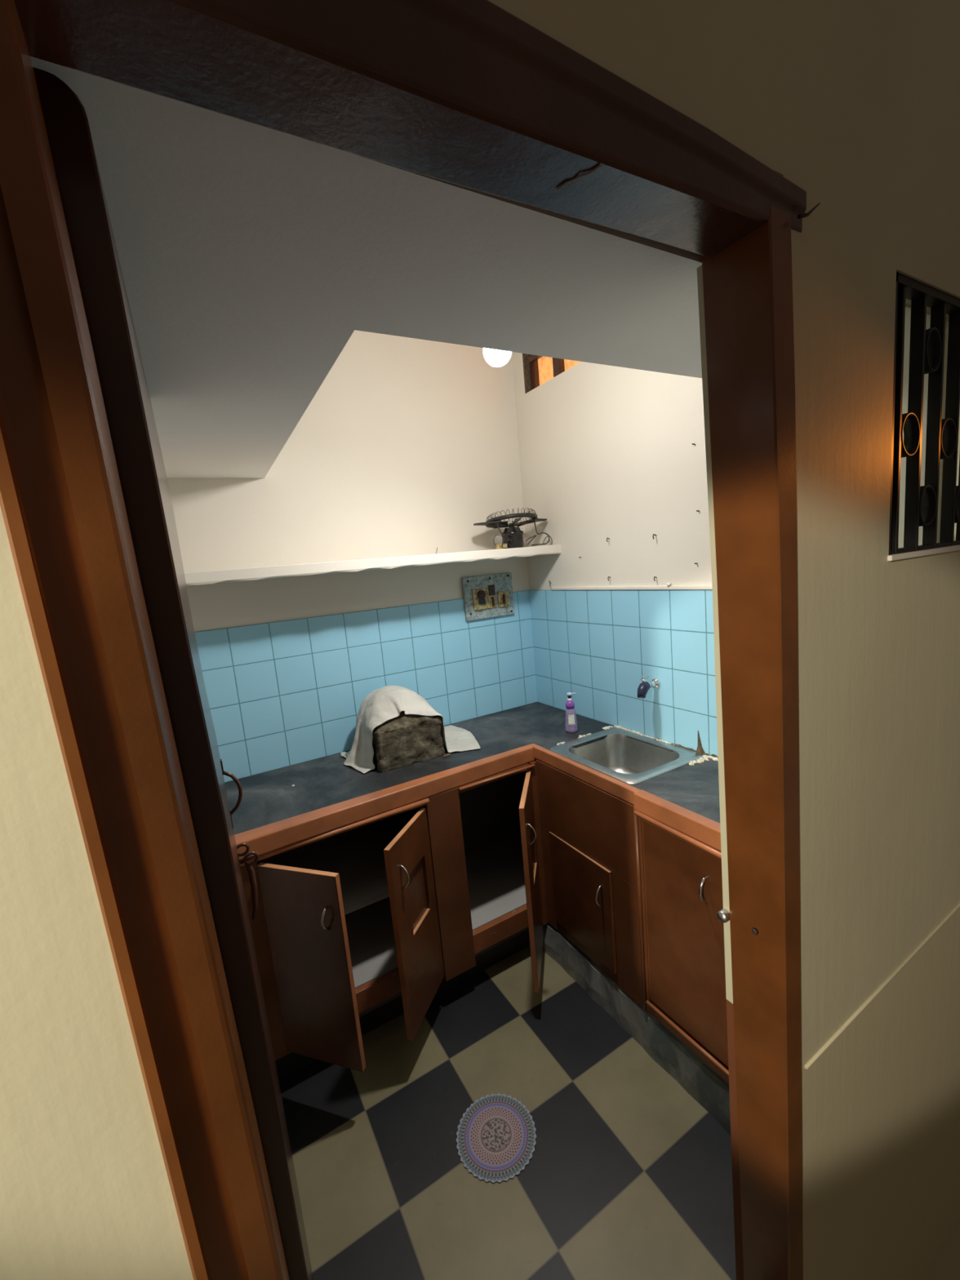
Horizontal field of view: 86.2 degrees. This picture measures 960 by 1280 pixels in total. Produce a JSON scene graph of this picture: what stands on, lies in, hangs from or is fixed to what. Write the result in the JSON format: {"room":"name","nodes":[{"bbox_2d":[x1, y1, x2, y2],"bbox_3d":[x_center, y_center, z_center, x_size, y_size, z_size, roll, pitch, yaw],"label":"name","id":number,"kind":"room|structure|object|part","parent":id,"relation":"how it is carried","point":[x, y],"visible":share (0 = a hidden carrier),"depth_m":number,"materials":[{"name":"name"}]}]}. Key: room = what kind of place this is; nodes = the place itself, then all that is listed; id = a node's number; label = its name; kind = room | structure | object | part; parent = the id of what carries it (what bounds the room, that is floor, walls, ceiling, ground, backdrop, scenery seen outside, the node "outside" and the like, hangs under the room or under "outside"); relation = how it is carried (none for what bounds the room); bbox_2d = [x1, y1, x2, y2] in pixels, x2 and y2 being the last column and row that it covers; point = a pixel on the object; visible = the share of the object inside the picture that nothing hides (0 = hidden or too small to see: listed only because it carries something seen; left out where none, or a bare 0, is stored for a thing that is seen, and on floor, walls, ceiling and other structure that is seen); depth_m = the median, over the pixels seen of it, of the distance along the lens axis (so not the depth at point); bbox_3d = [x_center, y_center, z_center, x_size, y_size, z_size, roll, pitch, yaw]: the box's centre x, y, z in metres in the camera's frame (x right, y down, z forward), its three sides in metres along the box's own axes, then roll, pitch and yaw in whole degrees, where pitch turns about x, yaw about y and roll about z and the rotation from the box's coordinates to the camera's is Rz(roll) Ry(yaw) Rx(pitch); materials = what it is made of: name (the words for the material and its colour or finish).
{"room":"hallway","nodes":[
{"label":"hallway","id":0,"kind":"room"},
{"bbox_2d":[166,329,528,631],"bbox_3d":[-0.523,-0.105,2.292,2.000,3.000,0.100,-10,10,-29],"label":"wall","id":1,"kind":"structure","parent":0,"point":[405,445],"depth_m":2.21,"materials":[{"name":"beige paint"}]},
{"bbox_2d":[194,590,537,782],"bbox_3d":[-0.482,0.183,2.280,1.774,0.628,0.008,-10,10,-29],"label":"tile backsplash","id":2,"kind":"structure","parent":1,"relation":"attached to","point":[285,693],"depth_m":2.21,"materials":[{"name":"blue tile"}]},
{"bbox_2d":[184,544,560,586],"bbox_3d":[-0.456,-0.304,2.092,1.780,0.044,0.279,-10,10,-29],"label":"wall shelf","id":3,"kind":"object","parent":1,"relation":"attached to","point":[220,576],"visible":0.89,"depth_m":1.94,"materials":[{"name":"white paint"}]},
{"bbox_2d":[495,543,506,549],"bbox_3d":[0.098,-0.423,2.326,0.038,0.024,0.040,-10,10,-29],"label":"capacitor","id":4,"kind":"object","parent":3,"relation":"on","point":[504,545],"visible":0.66,"depth_m":2.31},
{"bbox_2d":[473,507,552,548],"bbox_3d":[0.147,-0.516,2.404,0.361,0.175,0.244,-10,10,-29],"label":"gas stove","id":5,"kind":"object","parent":3,"relation":"on","point":[512,535],"visible":0.98,"depth_m":2.37,"materials":[{"name":"metal"}]},
{"bbox_3d":[0.097,-0.541,2.407,0.073,0.029,0.050,-4,8,6],"label":"fan blade","id":6,"kind":"part","parent":5,"relation":"part of","materials":[{"name":"metal"}]},
{"bbox_3d":[0.117,-0.490,2.321,0.086,0.086,0.042,-13,11,-43],"label":"cord","id":7,"kind":"part","parent":5,"relation":"part of","materials":[{"name":"black metal"}]},
{"bbox_3d":[0.124,-0.445,2.312,0.082,0.064,0.030,-10,10,-29],"label":"cord","id":8,"kind":"part","parent":5,"relation":"part of","materials":[{"name":"black metal"}]},
{"bbox_3d":[0.153,-0.488,2.410,0.104,0.118,0.103,-10,10,-29],"label":"motor","id":9,"kind":"part","parent":5,"relation":"part of","materials":[{"name":"black metal"}]},
{"bbox_3d":[0.169,-0.548,2.354,0.049,0.030,0.074,-10,10,-29],"label":"fan blade","id":10,"kind":"part","parent":5,"relation":"part of","materials":[{"name":"metal"}]},
{"bbox_3d":[0.241,-0.467,2.400,0.056,0.043,0.013,-6,8,-7],"label":"cord","id":11,"kind":"part","parent":5,"relation":"part of","materials":[{"name":"black metal"}]},
{"bbox_3d":[0.272,-0.500,2.397,0.116,0.114,0.045,-10,10,-29],"label":"cord","id":12,"kind":"part","parent":5,"relation":"part of","materials":[{"name":"black metal"}]},
{"bbox_2d":[462,572,514,621],"bbox_3d":[0.048,-0.215,2.527,0.280,0.211,0.030,-10,10,-29],"label":"switchboard","id":13,"kind":"object","parent":1,"relation":"attached to","point":[486,596],"visible":1,"depth_m":2.52,"materials":[{"name":"grey metal"}]},
{"bbox_2d":[472,587,489,610],"bbox_3d":[0.006,-0.199,2.501,0.087,0.101,0.008,-10,10,-29],"label":"socket","id":14,"kind":"object","parent":13,"relation":"attached to","point":[481,596],"depth_m":2.49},
{"bbox_2d":[488,595,497,608],"bbox_3d":[0.063,-0.188,2.537,0.042,0.059,0.005,-10,10,-29],"label":"switch","id":15,"kind":"object","parent":13,"relation":"attached to","point":[492,599],"depth_m":2.53,"materials":[{"name":"plastic"}]},
{"bbox_2d":[497,591,509,607],"bbox_3d":[0.117,-0.205,2.565,0.062,0.078,0.008,-10,10,-29],"label":"switch","id":16,"kind":"object","parent":13,"relation":"attached to","point":[503,597],"depth_m":2.56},
{"bbox_2d":[31,56,702,478],"bbox_3d":[-0.164,-0.682,1.459,1.780,0.138,1.600,-10,10,-29],"label":"ceiling","id":17,"kind":"structure","parent":0,"point":[251,255],"depth_m":0.78,"materials":[{"name":"paint"}]},
{"bbox_2d":[0,0,959,1279],"bbox_3d":[-0.006,0.344,0.651,5.800,3.700,0.120,-10,10,-29],"label":"wall","id":18,"kind":"structure","parent":0,"point":[855,104],"depth_m":0.87,"materials":[{"name":"paint"}]},
{"bbox_2d":[0,0,806,1279],"bbox_3d":[-0.090,0.430,1.075,1.043,2.222,0.938,-10,10,-29],"label":"door frame","id":19,"kind":"structure","parent":18,"relation":"in","point":[470,94],"depth_m":0.48,"materials":[{"name":"brown wood"}]},
{"bbox_3d":[-0.577,0.356,1.202,0.037,0.167,0.016,-10,10,-29],"label":"handle","id":20,"kind":"part","parent":19,"relation":"part of","materials":[{"name":"paint"}]},
{"bbox_3d":[-0.559,0.615,1.260,0.023,0.150,0.015,-10,10,-29],"label":"latch rod","id":21,"kind":"part","parent":19,"relation":"part of","materials":[{"name":"paint"}]},
{"bbox_2d":[797,202,820,218],"bbox_3d":[0.481,-0.627,0.750,0.035,0.022,0.006,-7,9,-12],"label":"splinter","id":22,"kind":"object","parent":19,"relation":"attached to","point":[803,215],"visible":1,"depth_m":0.75,"materials":[{"name":"brown wood"}]},
{"bbox_2d":[697,265,743,1279],"bbox_3d":[0.497,0.436,0.998,0.086,2.130,0.043,-10,10,-29],"label":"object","id":23,"kind":"structure","parent":18,"relation":"attached to","point":[729,993],"depth_m":0.99,"materials":[{"name":"paint"}]},
{"bbox_2d":[804,902,959,1069],"bbox_3d":[1.257,0.704,1.347,1.455,0.043,0.007,-10,10,-29],"label":"trim","id":24,"kind":"structure","parent":18,"relation":"attached to","point":[928,937],"depth_m":1.13,"materials":[{"name":"paint"}]},
{"bbox_2d":[887,271,959,560],"bbox_3d":[1.180,-0.487,1.228,0.989,0.522,0.077,-10,10,-29],"label":"window","id":25,"kind":"structure","parent":18,"relation":"in","point":[925,499],"depth_m":1.07,"materials":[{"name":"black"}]},
{"bbox_3d":[1.204,-0.235,1.263,0.989,0.011,0.072,-10,10,-29],"label":"sill","id":26,"kind":"part","parent":25,"relation":"part of","materials":[{"name":"white paint"}]},
{"bbox_2d":[279,945,736,1279],"bbox_3d":[0.044,1.502,1.782,2.000,0.120,1.812,-10,10,-29],"label":"floor","id":27,"kind":"structure","parent":0,"point":[628,1176],"depth_m":1.48,"materials":[{"name":"tile"}]},
{"bbox_2d":[240,786,475,1071],"bbox_3d":[-0.558,0.983,1.868,1.002,0.749,0.751,-10,10,-29],"label":"base cabinet","id":28,"kind":"object","parent":27,"relation":"on","point":[351,920],"visible":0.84,"depth_m":1.73,"materials":[{"name":"wood"}]},
{"bbox_3d":[-0.522,1.013,1.589,0.286,0.656,0.019,-2,9,20],"label":"cabinet door","id":29,"kind":"part","parent":28,"relation":"part of","materials":[{"name":"wood"}]},
{"bbox_3d":[-0.455,0.826,1.508,0.008,0.079,0.032,-2,9,20],"label":"door handle","id":30,"kind":"part","parent":28,"relation":"part of","materials":[{"name":"silver metal"}]},
{"bbox_3d":[-0.563,0.647,1.643,0.875,0.021,0.018,-10,10,-29],"label":"moulding","id":31,"kind":"part","parent":28,"relation":"part of","materials":[{"name":"wood"}]},
{"bbox_2d":[280,820,409,915],"bbox_3d":[-0.637,0.951,1.981,0.975,0.020,0.455,-10,10,-29],"label":"shelf","id":32,"kind":"object","parent":28,"relation":"attached to","point":[358,860],"depth_m":2.11,"materials":[{"name":"brown wood"}]},
{"bbox_3d":[-0.396,1.266,1.827,0.579,0.081,0.024,-10,10,-29],"label":"rail","id":33,"kind":"part","parent":28,"relation":"part of","materials":[{"name":"wood"}]},
{"bbox_3d":[-0.243,0.770,1.665,0.032,0.087,0.008,-2,9,19],"label":"door handle","id":34,"kind":"part","parent":28,"relation":"part of","materials":[{"name":"silver metal"}]},
{"bbox_3d":[-0.219,0.969,1.781,0.019,0.681,0.279,-2,9,19],"label":"cabinet door","id":35,"kind":"part","parent":28,"relation":"part of","materials":[{"name":"wood"}]},
{"bbox_3d":[-0.225,0.884,1.788,0.005,0.212,0.138,-2,9,19],"label":"recessed panel","id":36,"kind":"part","parent":28,"relation":"part of","materials":[{"name":"wood"}]},
{"bbox_2d":[224,702,720,859],"bbox_3d":[-0.054,0.560,1.637,1.772,0.064,1.592,-10,10,-29],"label":"countertop","id":37,"kind":"structure","parent":28,"relation":"on","point":[327,794],"depth_m":1.84,"materials":[{"name":"black stone"}]},
{"bbox_3d":[-0.357,0.568,1.771,1.378,0.064,0.076,-10,10,-29],"label":"edge trim","id":38,"kind":"part","parent":37,"relation":"part of","materials":[{"name":"wood"}]},
{"bbox_2d":[372,711,444,773],"bbox_3d":[-0.332,0.349,2.109,0.282,0.270,0.245,-10,10,-29],"label":"stone block","id":39,"kind":"object","parent":37,"relation":"on","point":[404,740],"visible":0.66,"depth_m":2.01,"materials":[{"name":"grey stone"}]},
{"bbox_2d":[341,685,480,773],"bbox_3d":[-0.286,0.330,2.150,0.590,0.280,0.390,-10,10,-29],"label":"cloth","id":40,"kind":"object","parent":39,"relation":"on","point":[382,704],"visible":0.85,"depth_m":2.07,"materials":[{"name":"white fabric"}]},
{"bbox_2d":[443,753,451,757],"bbox_3d":[-0.135,0.467,2.079,0.039,0.011,0.020,-10,10,-29],"label":"pebble","id":41,"kind":"object","parent":37,"relation":"on","point":[446,754],"visible":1,"depth_m":2.07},
{"bbox_2d":[564,692,577,733],"bbox_3d":[0.393,0.313,2.227,0.056,0.174,0.056,-10,10,-29],"label":"soap bottle","id":42,"kind":"object","parent":37,"relation":"on","point":[571,722],"visible":1,"depth_m":2.21,"materials":[{"name":"purple plastic"}]},
{"bbox_2d":[577,733,591,737],"bbox_3d":[0.442,0.406,2.163,0.073,0.016,0.025,-8,9,-20],"label":"smear","id":43,"kind":"object","parent":37,"relation":"on","point":[580,736],"visible":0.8,"depth_m":2.16,"materials":[{"name":"white"}]},
{"bbox_3d":[0.360,0.480,1.885,0.026,0.049,0.582,-10,10,-29],"label":"edge trim","id":44,"kind":"part","parent":37,"relation":"part of","materials":[{"name":"wood"}]},
{"bbox_2d":[550,727,702,783],"bbox_3d":[0.550,0.509,1.966,0.372,0.173,0.453,-10,10,-29],"label":"sink","id":45,"kind":"object","parent":37,"relation":"in","point":[620,757],"visible":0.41,"depth_m":2.07,"materials":[{"name":"metal"}]},
{"bbox_3d":[0.549,0.510,1.967,0.295,0.171,0.363,-10,10,-29],"label":"bowl","id":46,"kind":"part","parent":45,"relation":"part of","materials":[{"name":"metal"}]},
{"bbox_2d":[602,724,674,745],"bbox_3d":[0.649,0.396,2.107,0.067,0.019,0.352,-10,10,-29],"label":"smear","id":47,"kind":"object","parent":37,"relation":"on","point":[615,726],"visible":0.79,"depth_m":2.16,"materials":[{"name":"white"}]},
{"bbox_3d":[0.633,0.529,1.411,0.040,0.057,0.520,-10,10,-29],"label":"edge trim","id":48,"kind":"part","parent":37,"relation":"part of","materials":[{"name":"wood"}]},
{"bbox_2d":[671,730,718,758],"bbox_3d":[0.791,0.377,1.894,0.032,0.094,0.226,-10,10,-29],"label":"crust","id":49,"kind":"object","parent":37,"relation":"on","point":[700,749],"visible":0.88,"depth_m":1.87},
{"bbox_2d":[688,755,718,765],"bbox_3d":[0.787,0.428,1.802,0.114,0.019,0.078,-10,10,-29],"label":"smear","id":50,"kind":"object","parent":37,"relation":"on","point":[704,757],"visible":0.93,"depth_m":1.81,"materials":[{"name":"white"}]},
{"bbox_2d":[275,928,529,1080],"bbox_3d":[-0.335,1.383,1.963,1.360,0.130,0.020,-10,10,-29],"label":"toe kick","id":51,"kind":"structure","parent":27,"relation":"on","point":[292,1062],"depth_m":1.97,"materials":[{"name":"stone"}]},
{"bbox_2d":[456,1093,536,1183],"bbox_3d":[0.048,1.476,1.529,0.240,0.004,0.240,-10,10,-29],"label":"mat","id":52,"kind":"object","parent":27,"relation":"on","point":[496,1136],"visible":1,"depth_m":1.52,"materials":[{"name":"multicoloured fabric"}]},
{"bbox_2d":[457,760,548,992],"bbox_3d":[0.202,0.856,2.281,0.748,0.751,0.778,-10,10,-29],"label":"base cabinet","id":53,"kind":"object","parent":27,"relation":"on","point":[500,816],"visible":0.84,"depth_m":2.22,"materials":[{"name":"wood"}]},
{"bbox_3d":[0.072,0.534,2.002,0.345,0.014,0.012,-10,10,-29],"label":"moulding","id":54,"kind":"part","parent":53,"relation":"part of","materials":[{"name":"wood"}]},
{"bbox_3d":[0.108,1.177,2.110,0.323,0.083,0.026,-10,10,-29],"label":"rail","id":55,"kind":"part","parent":53,"relation":"part of","materials":[{"name":"wood"}]},
{"bbox_3d":[0.203,0.914,1.985,0.019,0.721,0.320,-4,9,11],"label":"cabinet door","id":56,"kind":"part","parent":53,"relation":"part of","materials":[{"name":"wood"}]},
{"bbox_3d":[0.188,0.703,1.855,0.032,0.087,0.008,-4,9,11],"label":"door handle","id":57,"kind":"part","parent":53,"relation":"part of","materials":[{"name":"silver metal"}]},
{"bbox_3d":[0.195,0.815,2.003,0.005,0.212,0.145,-4,9,11],"label":"recessed panel","id":58,"kind":"part","parent":53,"relation":"part of","materials":[{"name":"wood"}]},
{"bbox_2d":[535,759,646,1010],"bbox_3d":[0.555,0.845,2.002,0.445,0.740,0.543,-10,10,-29],"label":"base cabinet","id":59,"kind":"object","parent":27,"relation":"on","point":[590,837],"visible":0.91,"depth_m":1.86,"materials":[{"name":"wood"}]},
{"bbox_3d":[0.390,0.988,1.965,0.019,0.395,0.346,-10,10,-28],"label":"cabinet door","id":60,"kind":"part","parent":59,"relation":"part of","materials":[{"name":"wood"}]},
{"bbox_3d":[0.425,0.919,1.831,0.033,0.091,0.009,-10,10,-29],"label":"door handle","id":61,"kind":"part","parent":59,"relation":"part of","materials":[{"name":"silver metal"}]},
{"bbox_3d":[0.526,0.890,1.682,0.011,0.730,0.011,1,11,38],"label":"moulding","id":62,"kind":"part","parent":59,"relation":"part of","materials":[{"name":"wood"}]},
{"bbox_2d":[542,922,730,1136],"bbox_3d":[0.539,1.325,1.804,0.043,0.136,1.160,-10,10,-29],"label":"toe kick","id":63,"kind":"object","parent":27,"relation":"on","point":[700,1081],"depth_m":1.74,"materials":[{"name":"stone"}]},
{"bbox_2d":[633,809,728,1084],"bbox_3d":[0.825,0.890,1.553,0.431,0.734,0.512,-10,10,-29],"label":"base cabinet","id":64,"kind":"object","parent":27,"relation":"on","point":[682,878],"visible":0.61,"depth_m":1.54,"materials":[{"name":"red brown enamel paint"},{"name":"wood"}]},
{"bbox_3d":[0.621,0.570,1.404,0.016,0.022,0.511,-10,10,-29],"label":"moulding","id":65,"kind":"part","parent":64,"relation":"part of","materials":[{"name":"wood"}]},
{"bbox_3d":[0.661,1.227,1.543,0.011,0.013,0.405,-10,10,-29],"label":"moulding","id":66,"kind":"part","parent":64,"relation":"part of","materials":[{"name":"wood"}]},
{"bbox_3d":[0.626,0.706,1.439,0.032,0.089,0.008,-10,10,-29],"label":"door handle","id":67,"kind":"part","parent":64,"relation":"part of","materials":[{"name":"silver metal"}]},
{"bbox_2d":[511,351,711,590],"bbox_3d":[0.712,-0.176,2.017,0.120,3.000,1.600,-10,10,-29],"label":"wall","id":68,"kind":"structure","parent":0,"point":[606,451],"depth_m":2.05,"materials":[{"name":"beige paint"}]},
{"bbox_2d":[522,353,580,393],"bbox_3d":[0.452,-1.389,2.077,0.091,0.480,0.865,-10,10,-29],"label":"window","id":69,"kind":"structure","parent":68,"relation":"in","point":[537,370],"depth_m":2.41,"materials":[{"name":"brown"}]},
{"bbox_3d":[0.303,-1.398,2.359,0.005,0.418,0.137,-10,10,-29],"label":"pane","id":70,"kind":"part","parent":69,"relation":"part of","materials":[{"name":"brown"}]},
{"bbox_3d":[0.463,-1.391,2.084,0.064,0.480,0.865,-10,10,-29],"label":"frame","id":71,"kind":"part","parent":69,"relation":"part of","materials":[{"name":"brown wood"}]},
{"bbox_3d":[0.509,-1.365,2.006,0.005,0.418,0.582,-10,10,-29],"label":"pane","id":72,"kind":"part","parent":69,"relation":"part of","materials":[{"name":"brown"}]},
{"bbox_2d":[528,589,718,756],"bbox_3d":[0.682,0.115,2.027,0.008,0.628,1.600,-10,10,-29],"label":"backsplash","id":73,"kind":"structure","parent":68,"relation":"attached to","point":[597,646],"depth_m":2.11,"materials":[{"name":"blue tile"}]},
{"bbox_2d":[551,584,712,590],"bbox_3d":[0.701,-0.193,1.893,0.014,0.016,1.400,-10,10,-29],"label":"trim","id":74,"kind":"structure","parent":68,"relation":"attached to","point":[708,586],"depth_m":2.02,"materials":[{"name":"white paint"}]},
{"bbox_2d":[636,675,659,697],"bbox_3d":[0.649,0.176,1.988,0.106,0.081,0.042,-10,10,-29],"label":"tap","id":75,"kind":"object","parent":68,"relation":"attached to","point":[643,687],"visible":1,"depth_m":1.97,"materials":[{"name":"silver metal"}]},
{"bbox_3d":[0.629,0.193,1.977,0.057,0.056,0.041,-10,10,-29],"label":"spout","id":76,"kind":"part","parent":75,"relation":"part of","materials":[{"name":"blue plastic"}]},
{"bbox_3d":[0.635,0.152,1.978,0.043,0.028,0.011,-12,11,-38],"label":"handle","id":77,"kind":"part","parent":75,"relation":"part of","materials":[{"name":"silver metal"}]},
{"bbox_2d":[925,1221,959,1279],"bbox_3d":[0.802,2.186,-0.213,5.800,0.120,2.480,-10,10,-29],"label":"floor","id":78,"kind":"structure","parent":0,"point":[947,1267],"depth_m":1.50,"materials":[{"name":"paint"}]},
{"bbox_3d":[-0.260,-1.567,1.377,2.000,0.100,1.700,-10,10,-29],"label":"ceiling","id":79,"kind":"structure","parent":0,"visible":0},
{"bbox_2d":[483,347,511,367],"bbox_3d":[0.021,-1.166,1.432,0.082,0.754,0.082,-10,10,-29],"label":"ceiling lamp","id":80,"kind":"object","parent":79,"relation":"hanging from","point":[495,357],"visible":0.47,"depth_m":1.46,"materials":[{"name":"white glass"}]}
]}

